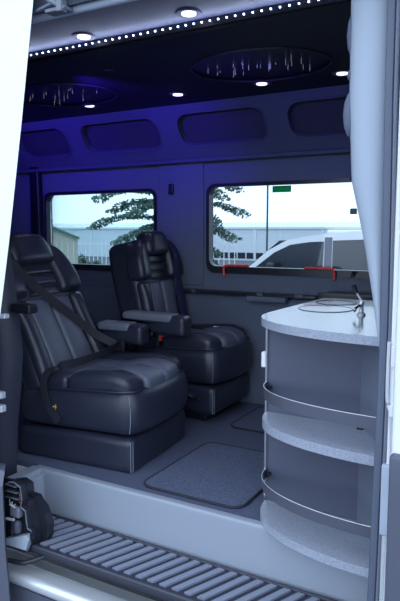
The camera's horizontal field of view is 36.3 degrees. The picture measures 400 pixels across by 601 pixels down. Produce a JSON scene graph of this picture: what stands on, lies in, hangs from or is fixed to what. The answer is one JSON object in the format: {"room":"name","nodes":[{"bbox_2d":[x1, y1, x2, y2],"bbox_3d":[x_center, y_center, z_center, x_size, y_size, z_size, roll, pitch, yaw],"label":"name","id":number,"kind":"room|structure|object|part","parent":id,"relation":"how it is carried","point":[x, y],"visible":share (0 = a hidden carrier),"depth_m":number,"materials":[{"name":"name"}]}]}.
{"room":"vehicle interior","nodes":[
{"label":"vehicle interior","id":0,"kind":"room"},
{"bbox_2d":[0,243,37,476],"bbox_3d":[-0.978,-0.016,2.921,0.425,2.340,0.145,4,8,29],"label":"trim","id":1,"kind":"structure","parent":0,"point":[11,349],"depth_m":2.94,"materials":[{"name":"grey plastic"}]},
{"bbox_2d":[17,381,264,520],"bbox_3d":[-0.137,0.795,3.610,5.500,0.030,1.545,4,8,29],"label":"floor","id":2,"kind":"structure","parent":0,"point":[218,429],"depth_m":3.24,"materials":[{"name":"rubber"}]},
{"bbox_2d":[9,233,187,472],"bbox_3d":[-0.614,0.213,3.418,1.086,1.170,0.764,3,7,25],"label":"chair","id":3,"kind":"object","parent":2,"relation":"on","point":[83,402],"visible":0.94,"depth_m":3.19,"materials":[{"name":"grey leather"}]},
{"bbox_3d":[-0.952,-0.173,3.482,0.057,0.064,0.280,3,7,25],"label":"slot panel","id":4,"kind":"part","parent":3,"relation":"part of","materials":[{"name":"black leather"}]},
{"bbox_3d":[-0.926,-0.112,3.477,0.053,0.062,0.280,3,7,25],"label":"slot panel","id":5,"kind":"part","parent":3,"relation":"part of","materials":[{"name":"grey leather"}]},
{"bbox_3d":[-0.900,-0.051,3.472,0.050,0.060,0.280,3,7,25],"label":"slot panel","id":6,"kind":"part","parent":3,"relation":"part of","materials":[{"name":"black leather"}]},
{"bbox_3d":[-0.905,0.093,3.491,0.486,0.762,0.612,3,7,25],"label":"backrest","id":7,"kind":"part","parent":3,"relation":"part of","materials":[{"name":"grey leather"}]},
{"bbox_3d":[-0.824,0.208,3.357,0.240,0.424,0.187,3,7,25],"label":"panel","id":8,"kind":"part","parent":3,"relation":"part of","materials":[{"name":"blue leather"}]},
{"bbox_3d":[-0.741,0.188,3.533,0.240,0.424,0.187,3,7,25],"label":"panel","id":9,"kind":"part","parent":3,"relation":"part of","materials":[{"name":"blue leather"}]},
{"bbox_3d":[-0.615,0.406,3.292,0.273,0.103,0.172,3,7,25],"label":"cushion panel","id":10,"kind":"part","parent":3,"relation":"part of","materials":[{"name":"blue leather"}]},
{"bbox_3d":[-0.524,0.718,3.384,0.710,0.175,0.610,3,7,25],"label":"seat","id":11,"kind":"part","parent":3,"relation":"part of","materials":[{"name":"grey leather"}]},
{"bbox_3d":[-0.539,0.388,3.452,0.273,0.103,0.172,3,7,25],"label":"cushion panel","id":12,"kind":"part","parent":3,"relation":"part of","materials":[{"name":"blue leather"}]},
{"bbox_2d":[22,372,187,434],"bbox_3d":[-0.485,0.514,3.342,0.757,0.247,0.643,3,7,25],"label":"cushion","id":13,"kind":"object","parent":3,"relation":"on","point":[66,406],"depth_m":3.07,"materials":[{"name":"grey leather"}]},
{"bbox_3d":[-0.474,0.198,3.711,0.335,0.127,0.110,3,7,25],"label":"armrest","id":14,"kind":"part","parent":3,"relation":"part of","materials":[{"name":"grey leather"}]},
{"bbox_3d":[-0.349,0.396,3.165,0.306,0.127,0.172,3,7,25],"label":"cushion panel","id":15,"kind":"part","parent":3,"relation":"part of","materials":[{"name":"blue leather"}]},
{"bbox_3d":[-0.274,0.378,3.325,0.306,0.127,0.172,3,7,25],"label":"cushion panel","id":16,"kind":"part","parent":3,"relation":"part of","materials":[{"name":"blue leather"}]},
{"bbox_2d":[109,231,251,420],"bbox_3d":[-0.148,0.138,4.009,0.902,1.185,0.669,4,8,29],"label":"chair","id":17,"kind":"object","parent":2,"relation":"on","point":[146,270],"visible":0.91,"depth_m":3.88,"materials":[{"name":"black leather"}]},
{"bbox_3d":[-0.358,-0.045,4.170,0.358,0.720,0.503,4,8,29],"label":"backrest","id":18,"kind":"part","parent":17,"relation":"part of","materials":[{"name":"grey leather"}]},
{"bbox_3d":[-0.276,0.143,3.761,0.475,0.128,0.110,4,8,29],"label":"armrest","id":19,"kind":"part","parent":17,"relation":"part of","materials":[{"name":"grey leather"}]},
{"bbox_3d":[-0.306,-0.281,4.113,0.049,0.054,0.230,4,8,29],"label":"slot panel","id":20,"kind":"part","parent":17,"relation":"part of","materials":[{"name":"black leather"}]},
{"bbox_3d":[-0.281,0.073,4.045,0.124,0.396,0.154,4,8,29],"label":"panel","id":21,"kind":"part","parent":17,"relation":"part of","materials":[{"name":"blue leather"}]},
{"bbox_3d":[-0.298,-0.225,4.114,0.045,0.053,0.230,4,8,29],"label":"slot panel","id":22,"kind":"part","parent":17,"relation":"part of","materials":[{"name":"grey leather"}]},
{"bbox_3d":[-0.289,-0.169,4.116,0.041,0.052,0.230,4,8,29],"label":"slot panel","id":23,"kind":"part","parent":17,"relation":"part of","materials":[{"name":"black leather"}]},
{"bbox_3d":[-0.201,0.057,4.184,0.124,0.396,0.154,4,8,29],"label":"panel","id":24,"kind":"part","parent":17,"relation":"part of","materials":[{"name":"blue leather"}]},
{"bbox_2d":[134,340,251,384],"bbox_3d":[-0.020,0.369,4.023,0.667,0.245,0.563,4,8,29],"label":"cushion","id":25,"kind":"object","parent":17,"relation":"on","point":[223,363],"depth_m":3.74,"materials":[{"name":"grey leather"}]},
{"bbox_3d":[-0.058,0.574,4.069,0.620,0.175,0.530,4,8,29],"label":"seat","id":26,"kind":"part","parent":17,"relation":"part of","materials":[{"name":"grey leather"}]},
{"bbox_3d":[0.069,0.249,3.869,0.305,0.127,0.149,4,8,29],"label":"cushion panel","id":27,"kind":"part","parent":17,"relation":"part of","materials":[{"name":"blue leather"}]},
{"bbox_3d":[0.146,0.234,4.002,0.305,0.127,0.149,4,8,29],"label":"cushion panel","id":28,"kind":"part","parent":17,"relation":"part of","materials":[{"name":"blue leather"}]},
{"bbox_2d":[143,442,263,508],"bbox_3d":[0.108,0.843,3.011,0.532,0.011,0.677,4,8,29],"label":"floor mat","id":29,"kind":"object","parent":2,"relation":"on","point":[219,474],"visible":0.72,"depth_m":2.94,"materials":[{"name":"carpet"}]},
{"bbox_2d":[231,407,264,433],"bbox_3d":[0.519,0.754,3.776,0.542,0.011,0.492,4,8,29],"label":"floor mat","id":30,"kind":"object","parent":2,"relation":"on","point":[251,421],"visible":0.38,"depth_m":3.76,"materials":[{"name":"carpet"}]},
{"bbox_2d":[260,328,378,577],"bbox_3d":[0.683,0.491,2.622,0.698,0.798,1.115,4,8,29],"label":"base cabinet","id":31,"kind":"object","parent":2,"relation":"on","point":[320,396],"visible":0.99,"depth_m":2.40,"materials":[{"name":"grey laminate"}]},
{"bbox_3d":[0.284,0.486,2.584,0.008,0.780,0.028,4,8,29],"label":"edge trim","id":32,"kind":"part","parent":31,"relation":"part of","materials":[{"name":"silver metal"}]},
{"bbox_3d":[0.477,0.498,2.480,0.436,0.780,0.016,4,8,29],"label":"panel","id":33,"kind":"part","parent":31,"relation":"part of","materials":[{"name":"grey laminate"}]},
{"bbox_2d":[260,500,369,577],"bbox_3d":[0.439,0.904,2.353,0.546,0.033,0.325,4,8,29],"label":"shelf","id":34,"kind":"object","parent":31,"relation":"attached to","point":[339,549],"depth_m":2.30,"materials":[{"name":"grey laminate"}]},
{"bbox_3d":[0.393,0.768,2.312,0.125,0.042,0.626,-4,8,-31],"label":"guard rail","id":35,"kind":"part","parent":31,"relation":"part of","materials":[{"name":"grey metal"}]},
{"bbox_2d":[262,412,374,465],"bbox_3d":[0.447,0.517,2.321,0.546,0.036,0.295,4,8,29],"label":"shelf","id":36,"kind":"object","parent":31,"relation":"attached to","point":[335,440],"depth_m":2.28,"materials":[{"name":"grey laminate"}]},
{"bbox_3d":[0.403,0.393,2.280,0.117,0.045,0.614,-4,8,-33],"label":"guard rail","id":37,"kind":"part","parent":31,"relation":"part of","materials":[{"name":"grey metal"}]},
{"bbox_2d":[261,298,378,345],"bbox_3d":[0.683,0.074,2.616,0.723,0.032,1.062,4,8,29],"label":"countertop","id":38,"kind":"structure","parent":31,"relation":"on","point":[344,327],"depth_m":2.37,"materials":[{"name":"stone"}]},
{"bbox_2d":[299,305,352,311],"bbox_3d":[0.572,0.037,2.782,0.243,0.003,0.243,4,8,29],"label":"sink cover","id":39,"kind":"object","parent":38,"relation":"in","point":[313,308],"visible":1,"depth_m":2.79,"materials":[{"name":"laminate"}]},
{"bbox_2d":[316,300,356,304],"bbox_3d":[0.675,0.009,3.021,0.203,0.003,0.203,4,8,29],"label":"ring","id":40,"kind":"object","parent":38,"relation":"on","point":[319,300],"visible":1,"depth_m":2.97,"materials":[{"name":"grey metal"}]},
{"bbox_2d":[351,284,365,315],"bbox_3d":[0.652,0.001,2.545,0.065,0.130,0.098,4,8,29],"label":"tap","id":41,"kind":"object","parent":38,"relation":"on","point":[360,305],"visible":1,"depth_m":2.56,"materials":[{"name":"silver metal"}]},
{"bbox_3d":[0.653,-0.048,2.575,0.032,0.040,0.025,4,8,29],"label":"knob","id":42,"kind":"part","parent":41,"relation":"part of","materials":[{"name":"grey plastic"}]},
{"bbox_3d":[0.658,0.030,2.537,0.015,0.030,0.084,5,8,37],"label":"spout","id":43,"kind":"part","parent":41,"relation":"part of","materials":[{"name":"silver metal"}]},
{"bbox_2d":[28,0,296,52],"bbox_3d":[-0.579,-1.177,2.601,5.500,0.030,0.430,4,8,29],"label":"ceiling","id":44,"kind":"structure","parent":0,"point":[139,15],"depth_m":2.48,"materials":[{"name":"light grey smooth plastic"}]},
{"bbox_2d":[71,32,95,40],"bbox_3d":[-0.517,-1.171,2.711,0.110,0.011,0.110,4,8,29],"label":"recessed light","id":45,"kind":"object","parent":44,"relation":"in","point":[82,36],"visible":1,"depth_m":2.70,"materials":[{"name":"grey"}]},
{"bbox_2d":[175,8,201,18],"bbox_3d":[-0.045,-1.137,2.421,0.110,0.011,0.110,4,8,29],"label":"recessed light","id":46,"kind":"object","parent":44,"relation":"in","point":[188,13],"visible":1,"depth_m":2.41,"materials":[{"name":"grey"}]},
{"bbox_2d":[16,84,350,173],"bbox_3d":[0.184,-1.124,3.954,5.500,0.405,0.291,4,8,29],"label":"wall","id":47,"kind":"structure","parent":0,"point":[308,122],"depth_m":4.08,"materials":[{"name":"blue"}]},
{"bbox_3d":[-1.213,-1.208,4.709,0.534,0.208,0.147,4,8,29],"label":"recess trim","id":48,"kind":"part","parent":47,"relation":"part of","materials":[{"name":"blue"}]},
{"bbox_3d":[-0.570,-1.166,4.345,0.694,0.208,0.147,4,8,29],"label":"recess trim","id":49,"kind":"part","parent":47,"relation":"part of","materials":[{"name":"blue"}]},
{"bbox_3d":[0.195,-1.148,3.970,5.500,0.361,0.248,4,8,29],"label":"recess panel","id":50,"kind":"part","parent":47,"relation":"part of","materials":[{"name":"blue plastic"}]},
{"bbox_3d":[0.134,-1.120,3.946,0.654,0.208,0.147,4,8,29],"label":"recess trim","id":51,"kind":"part","parent":47,"relation":"part of","materials":[{"name":"blue"}]},
{"bbox_3d":[0.818,-1.075,3.559,0.659,0.208,0.147,4,8,29],"label":"recess trim","id":52,"kind":"part","parent":47,"relation":"part of","materials":[{"name":"blue"}]},
{"bbox_2d":[22,1,350,122],"bbox_3d":[-0.176,-1.221,3.306,5.500,0.045,1.215,4,8,29],"label":"ceiling","id":53,"kind":"structure","parent":0,"point":[144,74],"depth_m":3.01,"materials":[{"name":"black"}]},
{"bbox_2d":[23,83,117,106],"bbox_3d":[-0.839,-1.243,3.699,0.722,0.061,0.602,4,8,29],"label":"panel","id":54,"kind":"object","parent":53,"relation":"attached to","point":[55,94],"visible":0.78,"depth_m":3.70,"materials":[{"name":"black plastic"}]},
{"bbox_2d":[81,104,97,107],"bbox_3d":[-0.724,-1.275,4.000,0.110,0.011,0.110,4,8,29],"label":"recessed light","id":55,"kind":"object","parent":53,"relation":"in","point":[82,105],"visible":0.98,"depth_m":3.99,"materials":[{"name":"grey plastic"}]},
{"bbox_2d":[102,67,113,70],"bbox_3d":[-0.465,-1.169,3.087,0.060,0.006,0.060,4,8,29],"label":"ceiling speaker","id":56,"kind":"object","parent":53,"relation":"attached to","point":[105,68],"visible":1,"depth_m":3.08,"materials":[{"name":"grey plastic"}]},
{"bbox_2d":[169,92,186,96],"bbox_3d":[-0.133,-1.236,3.665,0.110,0.011,0.110,4,8,29],"label":"recessed light","id":57,"kind":"object","parent":53,"relation":"in","point":[174,94],"visible":1,"depth_m":3.65,"materials":[{"name":"grey plastic"}]},
{"bbox_2d":[28,0,350,60],"bbox_3d":[-0.135,-1.142,2.575,2.100,0.032,0.020,4,8,29],"label":"led strip","id":58,"kind":"object","parent":53,"relation":"attached to","point":[297,5],"visible":0.87,"depth_m":2.52,"materials":[{"name":"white plastic"}]},
{"bbox_2d":[190,47,332,81],"bbox_3d":[0.298,-1.165,3.032,0.722,0.061,0.602,4,8,29],"label":"panel","id":59,"kind":"object","parent":53,"relation":"attached to","point":[265,63],"visible":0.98,"depth_m":3.03,"materials":[{"name":"black plastic"}]},
{"bbox_2d":[252,81,271,85],"bbox_3d":[0.344,-1.205,3.395,0.110,0.011,0.110,4,8,29],"label":"recessed light","id":60,"kind":"object","parent":53,"relation":"in","point":[266,82],"visible":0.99,"depth_m":3.38,"materials":[{"name":"grey"}]},
{"bbox_2d":[332,70,348,75],"bbox_3d":[0.740,-1.179,3.171,0.110,0.011,0.110,4,8,29],"label":"recessed light","id":61,"kind":"object","parent":53,"relation":"in","point":[342,72],"visible":0.78,"depth_m":3.15,"materials":[{"name":"grey plastic"}]},
{"bbox_2d":[10,153,371,404],"bbox_3d":[0.263,-0.154,4.206,5.500,1.760,0.070,4,8,29],"label":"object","id":62,"kind":"structure","parent":0,"point":[335,166],"depth_m":4.19,"materials":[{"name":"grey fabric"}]},
{"bbox_2d":[29,167,43,237],"bbox_3d":[-1.332,-0.251,5.037,0.100,1.680,0.062,4,8,29],"label":"trim","id":63,"kind":"structure","parent":62,"relation":"attached to","point":[36,192],"depth_m":4.95,"materials":[{"name":"black plastic"}]},
{"bbox_2d":[44,188,156,270],"bbox_3d":[-0.779,-0.540,4.739,1.094,0.617,0.058,4,8,29],"label":"window","id":64,"kind":"structure","parent":62,"relation":"in","point":[48,199],"depth_m":4.80,"materials":[{"name":"black rubber"}]},
{"bbox_3d":[-0.766,-0.542,4.761,1.066,0.589,0.006,4,8,29],"label":"pane","id":65,"kind":"part","parent":64,"relation":"part of","materials":[{"name":"clear glass"}]},
{"bbox_2d":[168,184,173,194],"bbox_3d":[-0.209,-0.790,4.324,0.040,0.075,0.042,4,8,29],"label":"coat hook","id":66,"kind":"object","parent":62,"relation":"attached to","point":[170,186],"visible":1,"depth_m":4.32,"materials":[{"name":"black plastic"}]},
{"bbox_2d":[159,163,203,285],"bbox_3d":[-0.135,-0.562,4.340,0.370,0.900,0.016,4,8,29],"label":"trim","id":67,"kind":"structure","parent":62,"relation":"attached to","point":[181,214],"depth_m":4.31,"materials":[{"name":"plastic"}]},
{"bbox_2d":[74,286,313,404],"bbox_3d":[0.284,0.332,4.198,5.400,0.735,0.024,4,8,29],"label":"wall panel","id":68,"kind":"object","parent":62,"relation":"attached to","point":[101,303],"visible":0.19,"depth_m":4.20,"materials":[{"name":"grey plastic"}]},
{"bbox_2d":[184,288,317,302],"bbox_3d":[0.296,-0.032,4.095,1.020,0.063,0.083,4,8,29],"label":"wall ledge","id":69,"kind":"object","parent":62,"relation":"attached to","point":[250,296],"visible":0.92,"depth_m":4.00,"materials":[{"name":"grey plastic"}]},
{"bbox_2d":[246,296,288,302],"bbox_3d":[0.442,-0.009,4.010,0.280,0.037,0.070,4,8,29],"label":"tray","id":70,"kind":"object","parent":69,"relation":"on","point":[272,299],"depth_m":3.97,"materials":[{"name":"grey plastic"}]},
{"bbox_2d":[206,175,369,279],"bbox_3d":[0.580,-0.465,3.941,1.229,0.641,0.104,4,8,29],"label":"window","id":71,"kind":"structure","parent":62,"relation":"in","point":[212,267],"depth_m":4.00,"materials":[{"name":"black rubber"}]},
{"bbox_3d":[0.241,-0.206,4.140,0.200,0.080,0.029,4,8,29],"label":"release handle","id":72,"kind":"part","parent":71,"relation":"part of","materials":[{"name":"red plastic"}]},
{"bbox_3d":[0.758,-0.172,3.847,0.200,0.080,0.029,4,8,29],"label":"release handle","id":73,"kind":"part","parent":71,"relation":"part of","materials":[{"name":"red plastic"}]},
{"bbox_2d":[318,291,372,300],"bbox_3d":[0.968,-0.022,3.616,0.480,0.048,0.235,4,8,29],"label":"shelf","id":74,"kind":"object","parent":62,"relation":"attached to","point":[332,294],"visible":0.58,"depth_m":3.58,"materials":[{"name":"grey plastic"}]},
{"bbox_2d":[391,231,399,453],"bbox_3d":[1.290,0.172,1.469,1.585,2.600,0.100,4,8,29],"label":"wall","id":75,"kind":"structure","parent":0,"point":[395,447],"depth_m":1.83,"materials":[{"name":"white paint"}]},
{"bbox_2d":[8,465,44,499],"bbox_3d":[-0.903,0.993,2.931,0.100,0.274,0.405,4,8,29],"label":"trim","id":76,"kind":"structure","parent":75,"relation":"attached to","point":[33,473],"depth_m":3.02,"materials":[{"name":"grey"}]},
{"bbox_2d":[10,582,55,600],"bbox_3d":[0.024,1.395,2.338,3.900,0.110,0.100,4,8,29],"label":"trim","id":77,"kind":"structure","parent":75,"relation":"attached to","point":[18,593],"depth_m":2.74,"materials":[{"name":"grey"}]},
{"bbox_2d":[32,0,95,14],"bbox_3d":[-0.693,-1.194,2.398,5.500,0.140,0.030,4,8,29],"label":"trim","id":78,"kind":"structure","parent":75,"relation":"attached to","point":[37,4],"depth_m":2.34,"materials":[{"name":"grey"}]},
{"bbox_2d":[32,0,90,16],"bbox_3d":[0.289,-1.054,1.830,2.500,0.063,0.065,4,8,29],"label":"door track","id":79,"kind":"object","parent":78,"relation":"attached to","point":[61,7],"visible":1,"depth_m":2.28,"materials":[{"name":"grey metal"}]},
{"bbox_2d":[0,0,32,600],"bbox_3d":[-1.886,-0.073,3.155,3.010,2.800,0.090,4,8,29],"label":"door","id":80,"kind":"structure","parent":79,"relation":"attached to","point":[15,15],"depth_m":2.41,"materials":[{"name":"white paint"}]},
{"bbox_2d":[3,477,53,564],"bbox_3d":[-0.811,0.986,2.764,0.286,0.376,0.151,4,8,29],"label":"roller","id":81,"kind":"object","parent":80,"relation":"attached to","point":[29,520],"visible":1,"depth_m":2.73,"materials":[{"name":"satin black plastic"},{"name":"black plastic"},{"name":"metal"}]},
{"bbox_2d":[6,533,29,549],"bbox_3d":[-0.806,1.069,2.737,0.139,0.074,0.040,4,8,29],"label":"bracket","id":82,"kind":"object","parent":81,"relation":"on","point":[21,541],"depth_m":2.72,"materials":[{"name":"silver metal"}]},
{"bbox_3d":[-0.813,0.955,2.749,0.200,0.306,0.012,4,8,29],"label":"latch plate","id":83,"kind":"part","parent":81,"relation":"part of","materials":[{"name":"black plastic"}]},
{"bbox_3d":[-0.817,0.989,2.786,0.220,0.315,0.041,4,8,29],"label":"arm","id":84,"kind":"part","parent":81,"relation":"part of","materials":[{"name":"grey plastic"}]},
{"bbox_2d":[7,548,153,600],"bbox_3d":[0.217,1.313,2.261,3.500,0.062,0.205,4,8,29],"label":"door sill","id":85,"kind":"structure","parent":75,"relation":"attached to","point":[55,582],"depth_m":2.69,"materials":[{"name":"silver metal"}]},
{"bbox_2d":[31,0,136,23],"bbox_3d":[-0.678,-1.122,2.432,5.500,0.039,0.032,4,8,29],"label":"trim","id":86,"kind":"structure","parent":75,"relation":"attached to","point":[98,4],"depth_m":2.28,"materials":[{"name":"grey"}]},
{"bbox_2d":[31,550,174,600],"bbox_3d":[0.406,1.180,2.276,3.200,0.023,0.325,4,8,29],"label":"trim","id":87,"kind":"structure","parent":75,"relation":"attached to","point":[32,551],"depth_m":2.54,"materials":[{"name":"grey rubber"}]},
{"bbox_2d":[6,513,337,600],"bbox_3d":[0.219,1.146,2.322,2.582,0.031,0.279,4,8,29],"label":"step","id":88,"kind":"structure","parent":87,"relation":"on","point":[171,574],"depth_m":2.53,"materials":[{"name":"grey metal"}]},
{"bbox_2d":[37,465,367,600],"bbox_3d":[0.514,1.060,2.351,3.100,0.274,0.045,4,8,29],"label":"step riser","id":89,"kind":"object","parent":75,"relation":"attached to","point":[237,542],"depth_m":2.63,"materials":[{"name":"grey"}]},
{"bbox_2d":[343,0,386,344],"bbox_3d":[0.544,-0.213,2.016,0.173,1.740,0.100,4,8,29],"label":"curtain","id":90,"kind":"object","parent":75,"relation":"attached to","point":[363,113],"depth_m":1.94,"materials":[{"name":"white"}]},
{"bbox_2d":[367,0,396,600],"bbox_3d":[0.587,0.135,1.962,0.044,2.460,0.050,4,8,29],"label":"trim","id":91,"kind":"structure","parent":75,"relation":"attached to","point":[391,4],"depth_m":1.92,"materials":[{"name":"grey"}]},
{"bbox_2d":[375,0,399,600],"bbox_3d":[0.602,0.137,1.948,0.028,2.460,0.040,4,8,29],"label":"trim","id":92,"kind":"structure","parent":75,"relation":"attached to","point":[397,36],"depth_m":1.88,"materials":[{"name":"white plastic"}]},
{"bbox_2d":[379,97,399,600],"bbox_3d":[0.625,0.129,1.933,0.072,2.520,0.070,4,8,29],"label":"trim","id":93,"kind":"structure","parent":75,"relation":"attached to","point":[390,345],"depth_m":1.94,"materials":[{"name":"white paint"}]},
{"bbox_3d":[0.614,0.350,1.936,0.024,0.040,0.020,4,8,29],"label":"striker plate","id":94,"kind":"part","parent":93,"relation":"part of","materials":[{"name":"white plastic"}]},
{"bbox_3d":[0.614,0.176,1.916,0.024,0.070,0.020,4,8,29],"label":"striker plate","id":95,"kind":"part","parent":93,"relation":"part of","materials":[{"name":"white plastic"}]},
{"bbox_2d":[384,453,399,600],"bbox_3d":[1.173,0.759,1.529,1.380,0.520,0.040,4,8,29],"label":"trim","id":96,"kind":"structure","parent":75,"relation":"attached to","point":[392,569],"depth_m":1.84,"materials":[{"name":"grey"}]},
{"label":"outside","id":97,"kind":"structure","parent":0,"visible":0},
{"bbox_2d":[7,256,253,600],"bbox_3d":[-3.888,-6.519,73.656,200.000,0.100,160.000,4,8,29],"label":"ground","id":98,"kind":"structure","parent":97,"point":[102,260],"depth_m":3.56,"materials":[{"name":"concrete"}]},
{"bbox_2d":[53,226,78,263],"bbox_3d":[-4.894,-1.560,18.184,2.550,2.800,2.720,-1,7,-11],"label":"shed","id":99,"kind":"object","parent":98,"relation":"on","point":[67,242],"visible":0.13,"depth_m":17.14,"materials":[{"name":"beige"}]},
{"bbox_2d":[78,253,88,263],"bbox_3d":[-4.293,-1.120,21.555,0.877,1.150,0.865,4,8,29],"label":"shrub","id":100,"kind":"object","parent":98,"relation":"on","point":[81,260],"visible":0.15,"depth_m":21.47,"materials":[{"name":"green plant"}]},
{"bbox_2d":[78,240,237,265],"bbox_3d":[-2.239,-1.432,22.296,8.000,1.500,0.055,4,8,29],"label":"picket fence","id":101,"kind":"object","parent":98,"relation":"on","point":[81,243],"visible":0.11,"depth_m":23.00,"materials":[{"name":"white paint"}]},
{"bbox_3d":[-2.235,-1.483,22.297,8.000,1.200,0.040,4,8,29],"label":"fence rail","id":102,"kind":"part","parent":101,"relation":"part of","materials":[{"name":"white paint"}]},
{"bbox_2d":[86,187,250,265],"bbox_3d":[-0.831,-2.632,17.010,3.919,5.200,4.278,5,8,39],"label":"conifer","id":103,"kind":"object","parent":98,"relation":"on","point":[124,205],"visible":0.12,"depth_m":16.73,"materials":[{"name":"green plant"}]},
{"bbox_2d":[53,222,361,260],"bbox_3d":[-9.405,-5.539,53.874,70.400,2.500,14.400,4,8,29],"label":"warehouse","id":104,"kind":"structure","parent":98,"relation":"on","point":[253,245],"depth_m":39.33,"materials":[{"name":"white metal"}]},
{"bbox_2d":[266,186,268,250],"bbox_3d":[1.812,-2.459,16.384,0.090,5.000,0.090,4,8,29],"label":"lamp pole","id":105,"kind":"object","parent":98,"relation":"on","point":[267,186],"visible":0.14,"depth_m":16.41,"materials":[{"name":"grey metal"}]},
{"bbox_2d":[249,227,368,270],"bbox_3d":[2.449,-0.509,12.593,5.200,1.996,2.100,4,8,29],"label":"utility vehicle","id":106,"kind":"object","parent":98,"relation":"on","point":[338,249],"visible":0.24,"depth_m":11.68,"materials":[{"name":"white paint"}]},
{"bbox_2d":[266,262,276,267],"bbox_3d":[1.423,-0.682,12.072,0.170,0.140,0.220,4,8,29],"label":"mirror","id":107,"kind":"object","parent":106,"relation":"attached to","point":[270,264],"depth_m":11.99,"materials":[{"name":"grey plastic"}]},
{"bbox_3d":[3.269,-1.329,11.204,1.700,0.047,0.032,4,8,29],"label":"roof rail","id":108,"kind":"part","parent":106,"relation":"part of","materials":[{"name":"silver metal"}]}
]}

